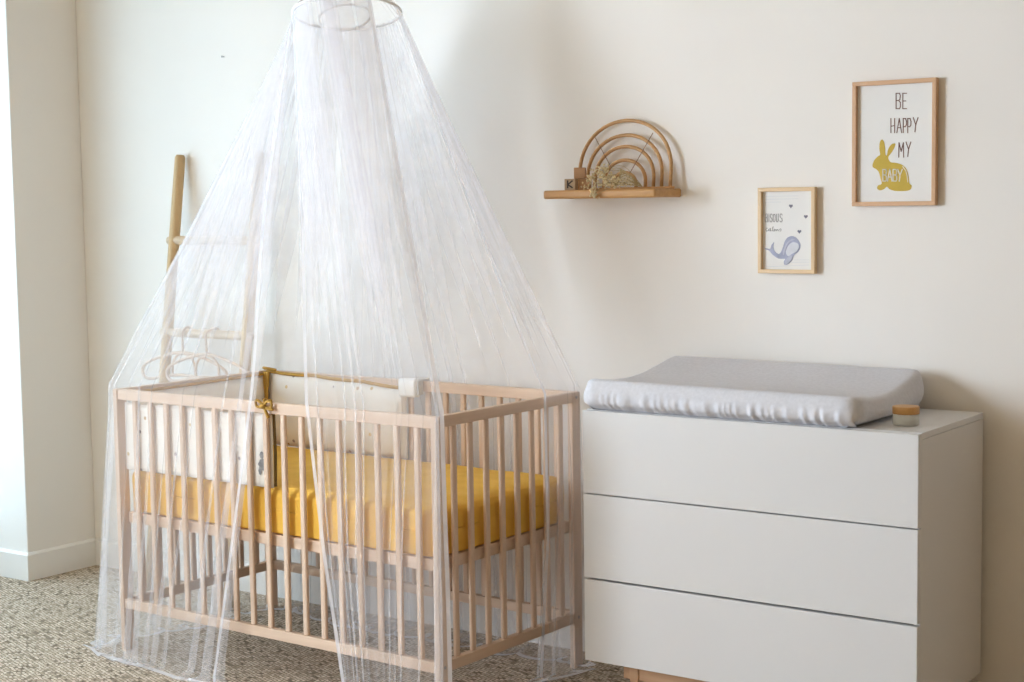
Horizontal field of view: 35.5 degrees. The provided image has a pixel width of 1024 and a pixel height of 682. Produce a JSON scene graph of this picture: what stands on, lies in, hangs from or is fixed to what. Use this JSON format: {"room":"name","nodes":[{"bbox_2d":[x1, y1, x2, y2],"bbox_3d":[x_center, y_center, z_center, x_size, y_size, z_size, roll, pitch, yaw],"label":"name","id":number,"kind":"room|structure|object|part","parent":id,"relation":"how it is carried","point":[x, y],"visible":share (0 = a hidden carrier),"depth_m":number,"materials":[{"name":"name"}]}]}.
{"room":"children's room","nodes":[
{"label":"children's room","id":0,"kind":"room"},
{"bbox_2d":[0,0,94,552],"bbox_3d":[-3.567,-0.189,3.507,0.500,2.520,6.200,3,6,35],"label":"wall","id":1,"kind":"structure","parent":0,"point":[47,495],"depth_m":5.75,"materials":[{"name":"white paint"}]},
{"bbox_2d":[0,538,95,580],"bbox_3d":[-2.407,0.871,5.122,0.413,0.100,2.400,3,6,35],"label":"baseboard","id":2,"kind":"structure","parent":1,"relation":"attached to","point":[35,565],"depth_m":5.80,"materials":[{"name":"white wood"}]},
{"bbox_2d":[0,565,643,681],"bbox_3d":[-0.245,1.249,1.286,8.591,0.060,6.400,3,6,35],"label":"carpet","id":3,"kind":"structure","parent":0,"point":[46,623],"depth_m":4.83,"materials":[{"name":"carpet"}]},
{"bbox_2d":[146,151,264,609],"bbox_3d":[-1.041,0.121,5.396,0.435,1.506,0.245,3,6,35],"label":"ladder","id":4,"kind":"object","parent":3,"relation":"on","point":[174,240],"visible":0.56,"depth_m":5.39,"materials":[{"name":"brown wood"}]},
{"bbox_2d":[141,326,227,379],"bbox_3d":[-1.104,0.044,5.458,0.422,0.193,0.060,3,6,35],"label":"clothes hanger","id":5,"kind":"object","parent":4,"relation":"hanging from","point":[182,352],"visible":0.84,"depth_m":5.45,"materials":[{"name":"wicker"}]},
{"bbox_2d":[165,327,247,381],"bbox_3d":[-1.003,0.049,5.377,0.402,0.193,0.076,3,6,35],"label":"clothes hanger","id":6,"kind":"object","parent":4,"relation":"hanging from","point":[206,354],"visible":0.76,"depth_m":5.36,"materials":[{"name":"wicker"}]},
{"bbox_2d":[113,370,582,681],"bbox_3d":[-0.491,0.536,4.663,1.244,0.791,0.641,3,6,37],"label":"crib","id":7,"kind":"object","parent":3,"relation":"on","point":[563,617],"visible":0.91,"depth_m":4.42,"materials":[{"name":"brown wood"}]},
{"bbox_3d":[-1.161,0.535,4.787,0.018,0.791,0.038,3,6,37],"label":"post","id":8,"kind":"part","parent":7,"relation":"part of","materials":[{"name":"brown wood"}]},
{"bbox_3d":[-0.985,0.133,4.994,0.020,0.029,0.565,3,6,37],"label":"rail","id":9,"kind":"part","parent":7,"relation":"part of","materials":[{"name":"brown wood"}]},
{"bbox_3d":[-0.976,0.761,5.048,0.020,0.029,0.565,3,6,37],"label":"rail","id":10,"kind":"part","parent":7,"relation":"part of","materials":[{"name":"brown wood"}]},
{"bbox_2d":[125,366,407,487],"bbox_3d":[-0.728,0.245,4.785,0.659,0.256,0.632,3,6,37],"label":"bumper cover","id":11,"kind":"object","parent":7,"relation":"attached to","point":[270,386],"visible":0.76,"depth_m":4.89,"materials":[{"name":"fabric"}]},
{"bbox_3d":[-0.957,0.243,4.998,0.023,0.230,0.564,3,6,37],"label":"panel","id":12,"kind":"part","parent":11,"relation":"part of","materials":[{"name":"fabric"}]},
{"bbox_3d":[-0.896,0.290,4.583,0.613,0.205,0.023,3,6,37],"label":"panel","id":13,"kind":"part","parent":11,"relation":"part of","materials":[{"name":"fabric"}]},
{"bbox_2d":[258,452,263,474],"bbox_3d":[-0.685,0.338,4.412,0.044,0.066,0.001,3,6,36],"label":"print","id":14,"kind":"object","parent":11,"relation":"attached to","point":[261,463],"depth_m":4.42},
{"bbox_3d":[-0.563,0.230,5.040,0.590,0.240,0.025,3,6,37],"label":"panel","id":15,"kind":"part","parent":11,"relation":"part of","materials":[{"name":"fabric"}]},
{"bbox_3d":[-0.800,0.489,5.268,0.018,0.791,0.038,3,6,37],"label":"post","id":16,"kind":"part","parent":7,"relation":"part of","materials":[{"name":"brown wood"}]},
{"bbox_3d":[-0.680,0.181,4.385,1.204,0.031,0.020,3,6,37],"label":"rail","id":17,"kind":"part","parent":7,"relation":"part of","materials":[{"name":"brown wood"}]},
{"bbox_3d":[-0.671,0.809,4.439,1.204,0.029,0.020,3,6,37],"label":"rail","id":18,"kind":"part","parent":7,"relation":"part of","materials":[{"name":"brown wood"}]},
{"bbox_2d":[132,445,557,556],"bbox_3d":[-0.492,0.443,4.655,1.188,0.137,0.589,3,6,37],"label":"mattress","id":19,"kind":"object","parent":7,"relation":"on","point":[387,464],"visible":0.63,"depth_m":4.39,"materials":[{"name":"yellow fabric"}]},
{"bbox_2d":[398,378,429,397],"bbox_3d":[-0.297,0.140,4.851,0.076,0.056,0.068,3,6,37],"label":"monitor","id":20,"kind":"object","parent":7,"relation":"attached to","point":[408,387],"visible":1,"depth_m":4.82,"materials":[{"name":"white plastic"}]},
{"bbox_3d":[-0.304,0.762,4.930,1.204,0.029,0.020,3,6,37],"label":"rail","id":21,"kind":"part","parent":7,"relation":"part of","materials":[{"name":"brown wood"}]},
{"bbox_3d":[-0.312,0.134,4.876,1.204,0.031,0.020,3,6,37],"label":"rail","id":22,"kind":"part","parent":7,"relation":"part of","materials":[{"name":"brown wood"}]},
{"bbox_3d":[-0.182,0.584,4.058,0.018,0.791,0.038,3,6,37],"label":"post","id":23,"kind":"part","parent":7,"relation":"part of","materials":[{"name":"brown wood"}]},
{"bbox_3d":[-0.008,0.181,4.267,0.020,0.029,0.565,3,6,37],"label":"rail","id":24,"kind":"part","parent":7,"relation":"part of","materials":[{"name":"brown wood"}]},
{"bbox_3d":[0.001,0.809,4.321,0.020,0.029,0.565,3,6,37],"label":"rail","id":25,"kind":"part","parent":7,"relation":"part of","materials":[{"name":"brown wood"}]},
{"bbox_3d":[0.179,0.537,4.539,0.018,0.791,0.038,3,6,37],"label":"post","id":26,"kind":"part","parent":7,"relation":"part of","materials":[{"name":"brown wood"}]},
{"bbox_2d":[583,408,982,681],"bbox_3d":[0.679,0.570,4.076,0.901,0.790,0.432,3,6,35],"label":"dresser","id":27,"kind":"object","parent":3,"relation":"on","point":[716,549],"visible":0.98,"depth_m":3.86,"materials":[{"name":"white paint"}]},
{"bbox_3d":[0.324,0.899,4.162,0.030,0.130,0.030,3,6,35],"label":"leg","id":28,"kind":"part","parent":27,"relation":"part of","materials":[{"name":"brown wood"}]},
{"bbox_3d":[0.682,0.857,4.098,0.721,0.046,0.337,3,6,35],"label":"leg frame","id":29,"kind":"part","parent":27,"relation":"part of","materials":[{"name":"brown wood"}]},
{"bbox_3d":[0.556,0.301,3.883,0.901,0.215,0.018,3,6,35],"label":"drawer","id":30,"kind":"part","parent":27,"relation":"part of","materials":[{"name":"white paint"}]},
{"bbox_3d":[0.559,0.521,3.902,0.901,0.218,0.018,3,6,35],"label":"drawer","id":31,"kind":"part","parent":27,"relation":"part of","materials":[{"name":"white paint"}]},
{"bbox_3d":[0.562,0.742,3.921,0.901,0.215,0.018,3,6,35],"label":"drawer","id":32,"kind":"part","parent":27,"relation":"part of","materials":[{"name":"white paint"}]},
{"bbox_2d":[583,356,923,427],"bbox_3d":[0.610,0.121,4.076,0.774,0.105,0.457,3,6,35],"label":"changing pad","id":33,"kind":"object","parent":27,"relation":"on","point":[847,396],"visible":0.98,"depth_m":3.98,"materials":[{"name":"white fabric"}]},
{"bbox_2d":[892,404,919,425],"bbox_3d":[0.925,0.175,3.757,0.063,0.045,0.063,3,6,35],"label":"jar","id":34,"kind":"object","parent":27,"relation":"on","point":[903,414],"visible":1,"depth_m":3.73,"materials":[{"name":"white glass"}]},
{"bbox_3d":[0.925,0.161,3.756,0.063,0.018,0.063,3,6,35],"label":"lid","id":35,"kind":"part","parent":34,"relation":"part of","materials":[{"name":"brown wood"}]},
{"bbox_3d":[0.925,0.184,3.757,0.061,0.026,0.061,3,6,35],"label":"glass","id":36,"kind":"part","parent":34,"relation":"part of","materials":[{"name":"glass"}]},
{"bbox_2d":[75,0,1023,681],"bbox_3d":[1.554,-0.282,3.737,8.591,2.520,0.100,3,6,35],"label":"wall","id":37,"kind":"structure","parent":0,"point":[745,96],"depth_m":4.71,"materials":[{"name":"white paint"}]},
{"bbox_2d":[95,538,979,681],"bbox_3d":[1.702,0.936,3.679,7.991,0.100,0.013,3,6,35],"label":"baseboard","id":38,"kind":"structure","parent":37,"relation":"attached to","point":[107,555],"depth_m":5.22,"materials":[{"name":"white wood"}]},
{"bbox_2d":[544,188,680,198],"bbox_3d":[0.275,-0.413,4.486,0.376,0.024,0.138,3,6,35],"label":"wall shelf","id":39,"kind":"object","parent":37,"relation":"attached to","point":[654,192],"visible":0.99,"depth_m":4.41,"materials":[{"name":"brown wood"}]},
{"bbox_2d":[564,179,577,189],"bbox_3d":[0.167,-0.442,4.517,0.032,0.032,0.032,1,5,18],"label":"block","id":40,"kind":"object","parent":39,"relation":"on","point":[570,184],"visible":0.96,"depth_m":4.50,"materials":[{"name":"brown wood"}]},
{"bbox_2d":[579,179,590,189],"bbox_3d":[0.207,-0.444,4.532,0.032,0.032,0.032,0,5,11],"label":"block","id":41,"kind":"object","parent":39,"relation":"on","point":[585,183],"visible":0.5,"depth_m":4.52,"materials":[{"name":"brown wood"}]},
{"bbox_2d":[574,167,585,178],"bbox_3d":[0.193,-0.476,4.535,0.032,0.032,0.032,0,5,9],"label":"block","id":42,"kind":"object","parent":41,"relation":"on","point":[579,173],"visible":0.96,"depth_m":4.52,"materials":[{"name":"brown wood"}]},
{"bbox_2d":[581,164,642,198],"bbox_3d":[0.271,-0.440,4.407,0.179,0.098,0.038,2,6,30],"label":"dried flowers","id":43,"kind":"object","parent":39,"relation":"on","point":[599,173],"visible":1,"depth_m":4.41,"materials":[{"name":"beige plant"}]},
{"bbox_2d":[578,119,674,189],"bbox_3d":[0.317,-0.525,4.495,0.314,0.198,0.034,3,6,35],"label":"ornament","id":44,"kind":"object","parent":39,"relation":"on","point":[650,126],"visible":0.78,"depth_m":4.48,"materials":[{"name":"wicker"}]},
{"bbox_3d":[0.360,-0.524,4.461,0.074,0.112,0.002,2,6,29],"label":"cord","id":45,"kind":"part","parent":44,"relation":"part of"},
{"bbox_2d":[758,187,816,273],"bbox_3d":[0.730,-0.293,4.246,0.165,0.228,0.018,3,6,35],"label":"framed picture","id":46,"kind":"object","parent":37,"relation":"attached to","point":[787,216],"visible":1,"depth_m":4.25,"materials":[{"name":"white paper"}]},
{"bbox_3d":[0.667,-0.296,4.291,0.010,0.207,0.018,3,6,35],"label":"frame rail","id":47,"kind":"part","parent":46,"relation":"part of","materials":[{"name":"brown wood"}]},
{"bbox_3d":[0.732,-0.185,4.255,0.165,0.010,0.018,3,6,35],"label":"frame rail","id":48,"kind":"part","parent":46,"relation":"part of","materials":[{"name":"brown wood"}]},
{"bbox_3d":[0.729,-0.402,4.237,0.165,0.010,0.018,3,6,35],"label":"frame rail","id":49,"kind":"part","parent":46,"relation":"part of","materials":[{"name":"brown wood"}]},
{"bbox_3d":[0.793,-0.290,4.202,0.010,0.207,0.018,3,6,35],"label":"frame rail","id":50,"kind":"part","parent":46,"relation":"part of","materials":[{"name":"brown wood"}]},
{"bbox_2d":[852,77,938,205],"bbox_3d":[0.970,-0.502,4.056,0.223,0.317,0.018,3,6,35],"label":"framed picture","id":51,"kind":"object","parent":37,"relation":"attached to","point":[895,122],"visible":1,"depth_m":4.06,"materials":[{"name":"white paper"}]},
{"bbox_3d":[0.883,-0.506,4.117,0.011,0.295,0.018,3,6,35],"label":"frame rail","id":52,"kind":"part","parent":51,"relation":"part of","materials":[{"name":"brown wood"}]},
{"bbox_3d":[0.972,-0.349,4.069,0.223,0.011,0.018,3,6,35],"label":"frame rail","id":53,"kind":"part","parent":51,"relation":"part of","materials":[{"name":"brown wood"}]},
{"bbox_3d":[0.968,-0.654,4.043,0.223,0.011,0.018,3,6,35],"label":"frame rail","id":54,"kind":"part","parent":51,"relation":"part of","materials":[{"name":"brown wood"}]},
{"bbox_3d":[1.056,-0.498,3.995,0.011,0.295,0.018,3,6,35],"label":"frame rail","id":55,"kind":"part","parent":51,"relation":"part of","materials":[{"name":"brown wood"}]},
{"bbox_3d":[-0.282,-1.332,1.066,8.591,0.080,6.400,3,6,35],"label":"ceiling","id":56,"kind":"structure","parent":0,"visible":0},
{"bbox_2d":[83,0,595,681],"bbox_3d":[-0.547,-0.325,4.568,1.437,2.516,0.857,3,6,37],"label":"canopy","id":57,"kind":"object","parent":56,"relation":"hanging from","point":[373,26],"visible":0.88,"depth_m":4.37,"materials":[{"name":"white fabric"}]}
]}

